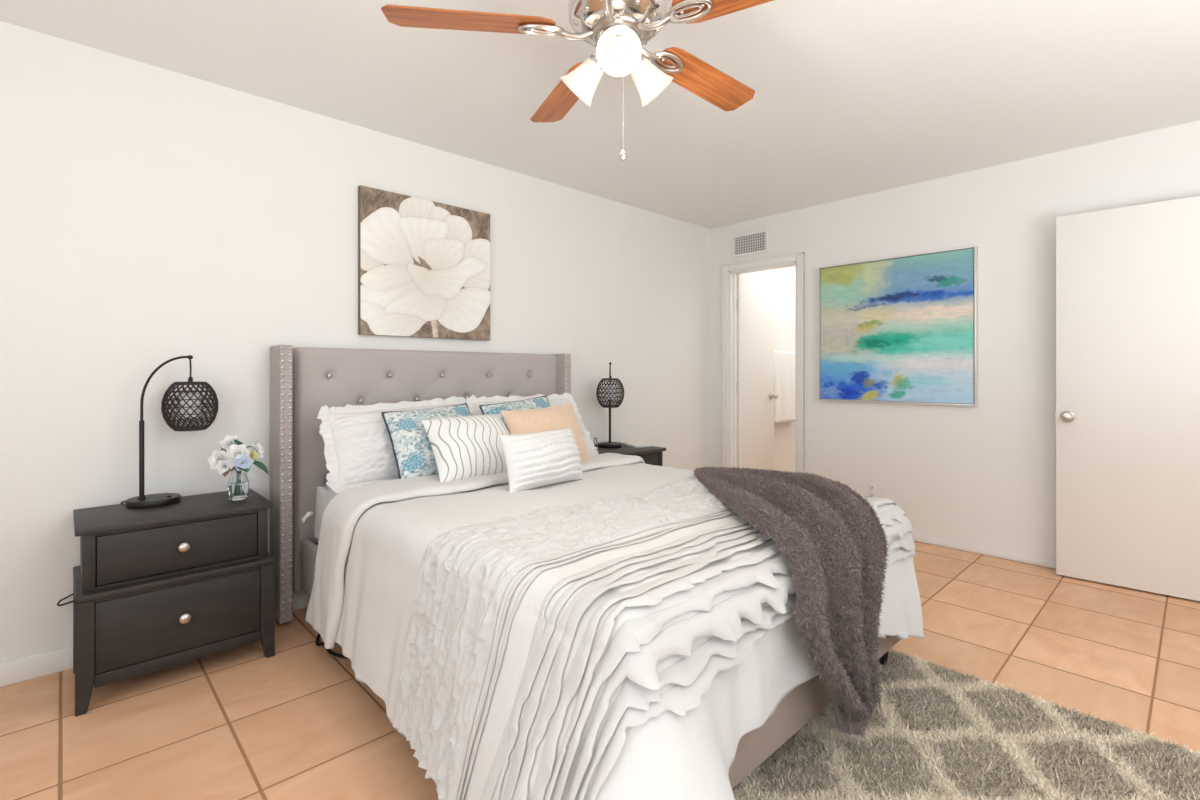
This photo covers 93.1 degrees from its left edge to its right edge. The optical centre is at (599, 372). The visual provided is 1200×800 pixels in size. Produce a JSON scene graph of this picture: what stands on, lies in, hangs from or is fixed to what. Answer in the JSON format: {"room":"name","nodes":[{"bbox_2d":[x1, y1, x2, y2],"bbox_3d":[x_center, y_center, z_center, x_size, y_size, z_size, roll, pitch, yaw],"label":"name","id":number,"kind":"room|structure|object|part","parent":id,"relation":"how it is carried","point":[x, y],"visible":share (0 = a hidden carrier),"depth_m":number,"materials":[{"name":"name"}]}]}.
{"room":"bedroom","nodes":[
{"label":"bedroom","id":0,"kind":"room"},
{"bbox_2d":[0,21,795,662],"bbox_3d":[-0.329,-0.072,3.934,8.320,2.440,0.120,0,0,-43],"label":"wall","id":1,"kind":"structure","parent":0,"point":[150,215],"depth_m":2.50,"materials":[{"name":"paint"}]},
{"bbox_2d":[0,591,309,686],"bbox_3d":[-1.111,1.105,3.102,5.800,0.085,0.014,0,0,-43],"label":"baseboard","id":2,"kind":"structure","parent":1,"relation":"attached to","point":[46,663],"depth_m":2.15,"materials":[{"name":"white wood"}]},
{"bbox_2d":[358,185,489,340],"bbox_3d":[-0.967,-0.587,3.222,0.784,0.774,0.031,0,0,-43],"label":"flower canvas","id":3,"kind":"object","parent":1,"relation":"attached to","point":[424,265],"visible":1,"depth_m":3.17},
{"bbox_3d":[1.902,-0.207,5.898,0.732,0.051,0.092,0,0,-43],"label":"towel bar","id":4,"kind":"object","parent":1,"relation":"attached to","visible":0},
{"bbox_2d":[774,351,795,422],"bbox_3d":[1.929,0.138,5.875,0.572,0.730,0.059,0,0,-43],"label":"hand towel","id":5,"kind":"object","parent":4,"relation":"hanging from","point":[784,361],"visible":0.83,"depth_m":5.80,"materials":[{"name":"white fabric"}]},
{"bbox_2d":[0,0,1199,228],"bbox_3d":[1.430,-1.342,2.074,8.320,0.100,5.240,0,0,-43],"label":"ceiling","id":6,"kind":"structure","parent":0,"point":[852,98],"depth_m":2.48,"materials":[{"name":"white paint"}]},
{"bbox_2d":[381,0,773,160],"bbox_3d":[0.089,-0.956,1.726,1.236,0.672,1.296,0,0,-43],"label":"ceiling fan","id":7,"kind":"object","parent":6,"relation":"hanging from","point":[618,30],"visible":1,"depth_m":1.66,"materials":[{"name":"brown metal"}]},
{"bbox_3d":[-0.372,-1.018,1.644,0.483,0.006,0.136,0,11,-7],"label":"blade","id":8,"kind":"part","parent":7,"relation":"part of","materials":[{"name":"brown wood"}]},
{"bbox_3d":[-0.126,-1.018,2.081,0.136,0.006,0.483,-12,5,-24],"label":"blade","id":9,"kind":"part","parent":7,"relation":"part of","materials":[{"name":"brown wood"}]},
{"bbox_3d":[-0.058,-0.893,1.748,0.121,0.134,0.136,0,0,-43],"label":"lamp shade","id":10,"kind":"part","parent":7,"relation":"part of","materials":[{"name":"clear glass"}]},
{"bbox_3d":[0.051,-0.893,1.565,0.130,0.134,0.132,0,0,-43],"label":"lamp shade","id":11,"kind":"part","parent":7,"relation":"part of","materials":[{"name":"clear glass"}]},
{"bbox_3d":[0.049,-0.910,1.589,0.054,0.071,0.074,0,0,-18],"label":"bulb","id":12,"kind":"part","parent":7,"relation":"part of","materials":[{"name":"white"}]},
{"bbox_3d":[0.067,-0.799,1.659,0.004,0.295,0.004,0,0,-43],"label":"pull chain","id":13,"kind":"part","parent":7,"relation":"part of","materials":[{"name":"silver metal"}]},
{"bbox_3d":[0.067,-0.637,1.659,0.020,0.034,0.020,0,0,-43],"label":"pull knob","id":14,"kind":"part","parent":7,"relation":"part of","materials":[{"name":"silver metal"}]},
{"bbox_3d":[0.160,-0.893,1.749,0.136,0.134,0.122,0,0,-43],"label":"lamp shade","id":15,"kind":"part","parent":7,"relation":"part of","materials":[{"name":"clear glass"}]},
{"bbox_3d":[0.366,-1.018,1.982,0.483,0.006,0.136,0,-11,-43],"label":"blade","id":16,"kind":"part","parent":7,"relation":"part of","materials":[{"name":"brown wood"}]},
{"bbox_3d":[0.423,-1.018,1.484,0.483,0.006,0.136,0,-11,29],"label":"blade","id":17,"kind":"part","parent":7,"relation":"part of","materials":[{"name":"brown wood"}]},
{"bbox_2d":[0,541,1199,799],"bbox_3d":[1.430,1.198,2.074,8.320,0.100,5.240,0,0,-43],"label":"floor","id":18,"kind":"structure","parent":0,"point":[239,723],"depth_m":2.02,"materials":[{"name":"tile"}]},
{"bbox_2d":[73,488,274,716],"bbox_3d":[-1.669,0.838,2.240,0.598,0.620,0.444,0,0,-43],"label":"nightstand","id":19,"kind":"object","parent":18,"relation":"on","point":[191,578],"visible":1,"depth_m":2.10,"materials":[{"name":"black wood"}]},
{"bbox_3d":[-2.003,0.960,2.197,0.050,0.376,0.042,0,0,-43],"label":"leg","id":20,"kind":"part","parent":19,"relation":"part of","materials":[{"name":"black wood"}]},
{"bbox_3d":[-1.747,0.960,1.926,0.050,0.376,0.042,0,0,-43],"label":"leg","id":21,"kind":"part","parent":19,"relation":"part of","materials":[{"name":"black wood"}]},
{"bbox_2d":[57,355,217,605],"bbox_3d":[-1.832,0.492,2.278,0.503,1.132,0.208,0,0,-43],"label":"table lamp","id":22,"kind":"object","parent":19,"relation":"on","point":[190,404],"visible":0.94,"depth_m":2.31,"materials":[{"name":"black metal"}]},
{"bbox_3d":[-1.990,0.787,2.241,0.224,0.542,0.045,0,0,-43],"label":"power cord","id":23,"kind":"part","parent":22,"relation":"part of","materials":[{"name":"black plastic"}]},
{"bbox_3d":[-1.771,0.059,2.326,0.174,0.268,0.018,0,0,-43],"label":"arched arm","id":24,"kind":"part","parent":22,"relation":"part of","materials":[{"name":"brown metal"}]},
{"bbox_3d":[-1.715,0.138,2.379,0.195,0.203,0.194,0,0,-43],"label":"lamp shade","id":25,"kind":"part","parent":22,"relation":"part of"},
{"bbox_2d":[180,392,200,416],"bbox_3d":[-1.715,0.133,2.379,0.072,0.101,0.072,0,0,-43],"label":"diffuser","id":26,"kind":"object","parent":22,"relation":"attached to","point":[182,402],"depth_m":2.35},
{"bbox_3d":[-1.715,-0.013,2.379,0.017,0.105,0.017,0,0,-43],"label":"cord","id":27,"kind":"part","parent":22,"relation":"part of","materials":[{"name":"brown metal"}]},
{"bbox_3d":[-1.682,0.539,2.255,0.596,0.022,0.405,0,0,-43],"label":"panel","id":28,"kind":"part","parent":19,"relation":"part of","materials":[{"name":"black wood"}]},
{"bbox_3d":[-1.680,0.650,2.253,0.484,0.169,0.351,0,0,-43],"label":"drawer","id":29,"kind":"part","parent":19,"relation":"part of","materials":[{"name":"black wood"}]},
{"bbox_3d":[-1.670,0.906,2.242,0.494,0.242,0.380,0,0,-43],"label":"drawer","id":30,"kind":"part","parent":19,"relation":"part of","materials":[{"name":"black wood"}]},
{"bbox_3d":[-1.548,0.647,2.113,0.037,0.037,0.034,0,0,-43],"label":"knob","id":31,"kind":"part","parent":19,"relation":"part of","materials":[{"name":"silver metal"}]},
{"bbox_3d":[-1.528,0.903,2.091,0.037,0.037,0.034,0,0,-43],"label":"knob","id":32,"kind":"part","parent":19,"relation":"part of","materials":[{"name":"silver metal"}]},
{"bbox_2d":[228,469,248,500],"bbox_3d":[-1.510,0.463,2.374,0.078,0.129,0.074,0,0,-43],"label":"glass vase","id":33,"kind":"object","parent":19,"relation":"on","point":[238,484],"visible":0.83,"depth_m":2.35,"materials":[{"name":"clear glass"}]},
{"bbox_2d":[208,450,233,469],"bbox_3d":[-1.531,0.411,2.319,0.110,0.194,0.068,0,0,-43],"label":"flower","id":34,"kind":"object","parent":33,"relation":"in","point":[216,456],"visible":0.81,"depth_m":2.30,"materials":[{"name":"white plant"}]},
{"bbox_2d":[215,460,232,473],"bbox_3d":[-1.507,0.429,2.318,0.059,0.158,0.093,0,0,20],"label":"flower","id":35,"kind":"object","parent":33,"relation":"in","point":[222,466],"visible":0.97,"depth_m":2.29,"materials":[{"name":"white plant"}]},
{"bbox_2d":[219,435,240,447],"bbox_3d":[-1.536,0.385,2.358,0.063,0.247,0.062,0,0,34],"label":"flower","id":36,"kind":"object","parent":33,"relation":"in","point":[228,441],"visible":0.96,"depth_m":2.36,"materials":[{"name":"white plant"}]},
{"bbox_2d":[225,444,249,461],"bbox_3d":[-1.489,0.401,2.333,0.066,0.215,0.061,0,0,20],"label":"flower","id":37,"kind":"object","parent":33,"relation":"in","point":[234,449],"visible":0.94,"depth_m":2.33,"materials":[{"name":"white plant"}]},
{"bbox_2d":[230,466,250,471],"bbox_3d":[-1.477,0.439,2.339,0.076,0.138,0.075,0,0,-2],"label":"leaf sprig","id":38,"kind":"object","parent":33,"relation":"in","point":[233,468],"visible":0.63,"depth_m":2.33,"materials":[{"name":"green plant"}]},
{"bbox_2d":[234,439,248,447],"bbox_3d":[-1.493,0.391,2.380,0.076,0.235,0.043,0,0,-43],"label":"leaf sprig","id":39,"kind":"object","parent":33,"relation":"in","point":[237,442],"visible":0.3,"depth_m":2.36,"materials":[{"name":"green plant"}]},
{"bbox_2d":[232,453,253,470],"bbox_3d":[-1.479,0.420,2.333,0.078,0.176,0.061,0,0,13],"label":"flower","id":40,"kind":"object","parent":33,"relation":"in","point":[248,461],"visible":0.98,"depth_m":2.33,"materials":[{"name":"blue plant"}]},
{"bbox_2d":[249,450,258,460],"bbox_3d":[-1.474,0.416,2.367,0.088,0.185,0.036,0,0,-6],"label":"flower","id":41,"kind":"object","parent":33,"relation":"in","point":[253,454],"visible":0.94,"depth_m":2.37,"materials":[{"name":"yellow plant"}]},
{"bbox_2d":[249,442,263,457],"bbox_3d":[-1.466,0.402,2.386,0.110,0.214,0.045,0,0,-43],"label":"flower","id":42,"kind":"object","parent":33,"relation":"in","point":[259,449],"visible":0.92,"depth_m":2.41,"materials":[{"name":"white plant"}]},
{"bbox_2d":[252,459,268,474],"bbox_3d":[-1.451,0.434,2.384,0.115,0.149,0.070,0,0,10],"label":"leaf sprig","id":43,"kind":"object","parent":33,"relation":"in","point":[259,464],"visible":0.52,"depth_m":2.39,"materials":[{"name":"green plant"}]},
{"bbox_3d":[-1.350,0.960,2.301,0.050,0.376,0.042,0,0,-43],"label":"leg","id":44,"kind":"part","parent":19,"relation":"part of","materials":[{"name":"black wood"}]},
{"bbox_2d":[315,634,348,658],"bbox_3d":[-1.125,1.136,2.393,0.428,0.027,0.104,0,0,44],"label":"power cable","id":45,"kind":"object","parent":18,"relation":"on","point":[329,651],"visible":0.58,"depth_m":2.32,"materials":[{"name":"black plastic"}]},
{"bbox_2d":[270,345,900,788],"bbox_3d":[-0.168,0.509,2.458,1.720,1.272,2.223,0,0,-43],"label":"upholstered bed","id":46,"kind":"object","parent":18,"relation":"on","point":[303,380],"visible":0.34,"depth_m":2.72,"materials":[{"name":"grey fabric"}]},
{"bbox_3d":[-0.686,0.905,1.939,0.040,0.235,2.090,0,0,-43],"label":"rail","id":47,"kind":"part","parent":46,"relation":"part of","materials":[{"name":"grey fabric"}]},
{"bbox_2d":[301,485,338,538],"bbox_3d":[-0.153,0.656,2.435,1.552,0.328,2.060,0,0,-43],"label":"mattress","id":48,"kind":"object","parent":46,"relation":"on","point":[324,495],"visible":0.04,"depth_m":2.62,"materials":[{"name":"white fabric"}]},
{"bbox_2d":[317,396,465,492],"bbox_3d":[-0.940,0.328,2.788,0.836,0.404,0.296,0,0,-43],"label":"sham","id":49,"kind":"object","parent":48,"relation":"on","point":[358,451],"visible":0.46,"depth_m":2.58,"materials":[{"name":"white fabric"}]},
{"bbox_2d":[381,403,470,478],"bbox_3d":[-0.781,0.326,2.726,0.473,0.334,0.269,0,0,-43],"label":"paisley pillow","id":50,"kind":"object","parent":48,"relation":"on","point":[411,446],"visible":0.46,"depth_m":2.58,"materials":[{"name":"fabric"}]},
{"bbox_2d":[479,395,550,429],"bbox_3d":[-0.395,0.313,3.105,0.493,0.361,0.286,0,0,-43],"label":"paisley pillow","id":51,"kind":"object","parent":48,"relation":"on","point":[538,402],"visible":0.22,"depth_m":3.10,"materials":[{"name":"fabric"}]},
{"bbox_2d":[466,393,597,454],"bbox_3d":[-0.380,0.327,3.316,0.800,0.403,0.290,0,0,-43],"label":"sham","id":52,"kind":"object","parent":48,"relation":"on","point":[473,403],"visible":0.17,"depth_m":3.45,"materials":[{"name":"white fabric"}]},
{"bbox_2d":[305,453,923,799],"bbox_3d":[-0.002,0.744,2.177,1.903,0.583,2.026,0,0,-43],"label":"duvet","id":53,"kind":"object","parent":48,"relation":"on","point":[618,631],"visible":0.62,"depth_m":1.42,"materials":[{"name":"white fabric"}]},
{"bbox_2d":[421,414,510,481],"bbox_3d":[-0.587,0.339,2.656,0.461,0.269,0.254,0,0,-43],"label":"pillow","id":54,"kind":"object","parent":53,"relation":"on","point":[463,447],"visible":0.85,"depth_m":2.54,"materials":[{"name":"fabric"}]},
{"bbox_2d":[500,428,583,492],"bbox_3d":[-0.240,0.380,2.511,0.446,0.234,0.194,0,0,-43],"label":"lumbar pillow","id":55,"kind":"object","parent":53,"relation":"on","point":[538,459],"visible":1,"depth_m":2.41,"materials":[{"name":"white fabric"}]},
{"bbox_2d":[501,403,589,462],"bbox_3d":[-0.256,0.323,2.875,0.460,0.321,0.243,0,0,-43],"label":"pillow","id":56,"kind":"object","parent":53,"relation":"on","point":[526,421],"visible":0.48,"depth_m":2.82,"materials":[{"name":"beige fabric"}]},
{"bbox_2d":[693,466,889,738],"bbox_3d":[0.701,0.730,2.072,0.545,0.714,1.329,0,0,-1],"label":"throw blanket","id":57,"kind":"object","parent":53,"relation":"on","point":[833,543],"visible":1,"depth_m":1.62,"materials":[{"name":"grey fabric"}]},
{"bbox_3d":[-0.878,0.462,3.253,1.597,1.172,0.075,0,0,-43],"label":"headboard panel","id":58,"kind":"part","parent":46,"relation":"part of","materials":[{"name":"grey fabric"}]},
{"bbox_3d":[0.602,0.909,1.687,1.565,0.242,0.045,0,0,-43],"label":"foot rail","id":59,"kind":"part","parent":46,"relation":"part of","materials":[{"name":"beige fabric"}]},
{"bbox_3d":[1.098,1.070,2.214,0.054,0.124,0.054,0,0,-43],"label":"leg","id":60,"kind":"part","parent":46,"relation":"part of","materials":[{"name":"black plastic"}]},
{"bbox_2d":[595,443,665,465],"bbox_3d":[0.127,0.838,3.939,0.598,0.620,0.444,0,0,-43],"label":"nightstand","id":61,"kind":"object","parent":18,"relation":"on","point":[652,455],"visible":0.04,"depth_m":3.92,"materials":[{"name":"black wood"}]},
{"bbox_2d":[594,362,623,447],"bbox_3d":[0.072,0.227,4.009,0.268,0.603,0.274,0,0,43],"label":"table lamp","id":62,"kind":"object","parent":61,"relation":"on","point":[610,391],"visible":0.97,"depth_m":3.93,"materials":[{"name":"brown metal"}]},
{"bbox_3d":[0.072,0.138,3.954,0.194,0.203,0.195,0,0,0],"label":"lamp shade","id":63,"kind":"part","parent":62,"relation":"part of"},
{"bbox_2d":[605,385,615,399],"bbox_3d":[0.072,0.133,3.954,0.072,0.101,0.072,0,0,0],"label":"diffuser","id":64,"kind":"object","parent":62,"relation":"attached to","point":[612,388],"depth_m":3.93,"materials":[{"name":"white fabric"}]},
{"bbox_3d":[0.114,0.539,3.953,0.596,0.022,0.405,0,0,-43],"label":"panel","id":65,"kind":"part","parent":61,"relation":"part of","materials":[{"name":"black wood"}]},
{"bbox_2d":[624,442,649,447],"bbox_3d":[0.270,0.521,4.108,0.128,0.014,0.154,0,0,-29],"label":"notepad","id":66,"kind":"object","parent":61,"relation":"on","point":[638,444],"visible":1,"depth_m":4.08,"materials":[{"name":"white paper"}]},
{"bbox_3d":[0.116,0.650,3.951,0.484,0.169,0.351,0,0,-43],"label":"drawer","id":67,"kind":"part","parent":61,"relation":"part of","materials":[{"name":"black wood"}]},
{"bbox_2d":[732,648,1199,799],"bbox_3d":[0.888,1.141,1.108,2.095,0.011,1.530,0,0,-43],"label":"shag rug","id":68,"kind":"object","parent":18,"relation":"on","point":[936,732],"visible":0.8,"depth_m":1.69,"materials":[{"name":"grey carpet"}]},
{"bbox_2d":[710,120,1199,568],"bbox_3d":[2.752,-0.072,3.325,0.120,2.440,5.000,0,0,-43],"label":"wall","id":69,"kind":"structure","parent":0,"point":[984,474],"depth_m":3.60,"materials":[{"name":"paint"}]},
{"bbox_2d":[732,228,768,257],"bbox_3d":[1.266,-1.093,4.800,0.012,0.193,0.346,0,0,-43],"label":"air vent","id":70,"kind":"object","parent":69,"relation":"in","point":[755,242],"visible":1,"depth_m":4.79,"materials":[{"name":"white metal"}]},
{"bbox_2d":[736,274,777,470],"bbox_3d":[1.416,0.130,5.203,0.640,2.013,0.170,0,0,-43],"label":"door","id":71,"kind":"structure","parent":69,"relation":"in","point":[756,396],"depth_m":5.17,"materials":[{"name":"white paint"}]},
{"bbox_3d":[1.637,0.218,5.341,0.066,0.066,0.068,0,0,-43],"label":"knob","id":72,"kind":"part","parent":71,"relation":"part of","materials":[{"name":"silver metal"}]},
{"bbox_2d":[722,252,803,472],"bbox_3d":[1.379,0.101,4.760,0.142,2.095,0.753,0,0,-43],"label":"trim","id":73,"kind":"structure","parent":69,"relation":"attached to","point":[729,276],"depth_m":4.95,"materials":[{"name":"white wood"}]},
{"bbox_2d":[867,483,876,497],"bbox_3d":[1.951,0.848,4.078,0.010,0.114,0.070,0,0,-43],"label":"wall outlet","id":74,"kind":"object","parent":69,"relation":"attached to","point":[871,487],"visible":0.83,"depth_m":4.07,"materials":[{"name":"white plastic"}]},
{"bbox_2d":[818,245,977,405],"bbox_3d":[2.030,-0.298,3.966,0.042,1.012,1.028,0,0,-43],"label":"abstract painting","id":75,"kind":"object","parent":69,"relation":"attached to","point":[899,329],"visible":1,"depth_m":3.90,"materials":[{"name":"multicoloured paint"}]},
{"bbox_2d":[911,533,1055,568],"bbox_3d":[2.381,1.121,3.624,0.008,0.046,2.245,0,0,-43],"label":"baseboard","id":76,"kind":"structure","parent":69,"relation":"attached to","point":[920,538],"depth_m":3.57,"materials":[{"name":"white wood"}]},
{"bbox_2d":[1054,196,1199,600],"bbox_3d":[2.861,0.128,2.939,0.802,2.020,0.105,0,0,42],"label":"door","id":77,"kind":"structure","parent":69,"relation":"in","point":[1127,415],"depth_m":3.00,"materials":[{"name":"white paint"}]},
{"bbox_3d":[2.592,0.243,3.155,0.069,0.066,0.066,0,0,-43],"label":"knob","id":78,"kind":"part","parent":77,"relation":"part of","materials":[{"name":"silver metal"}]}
]}

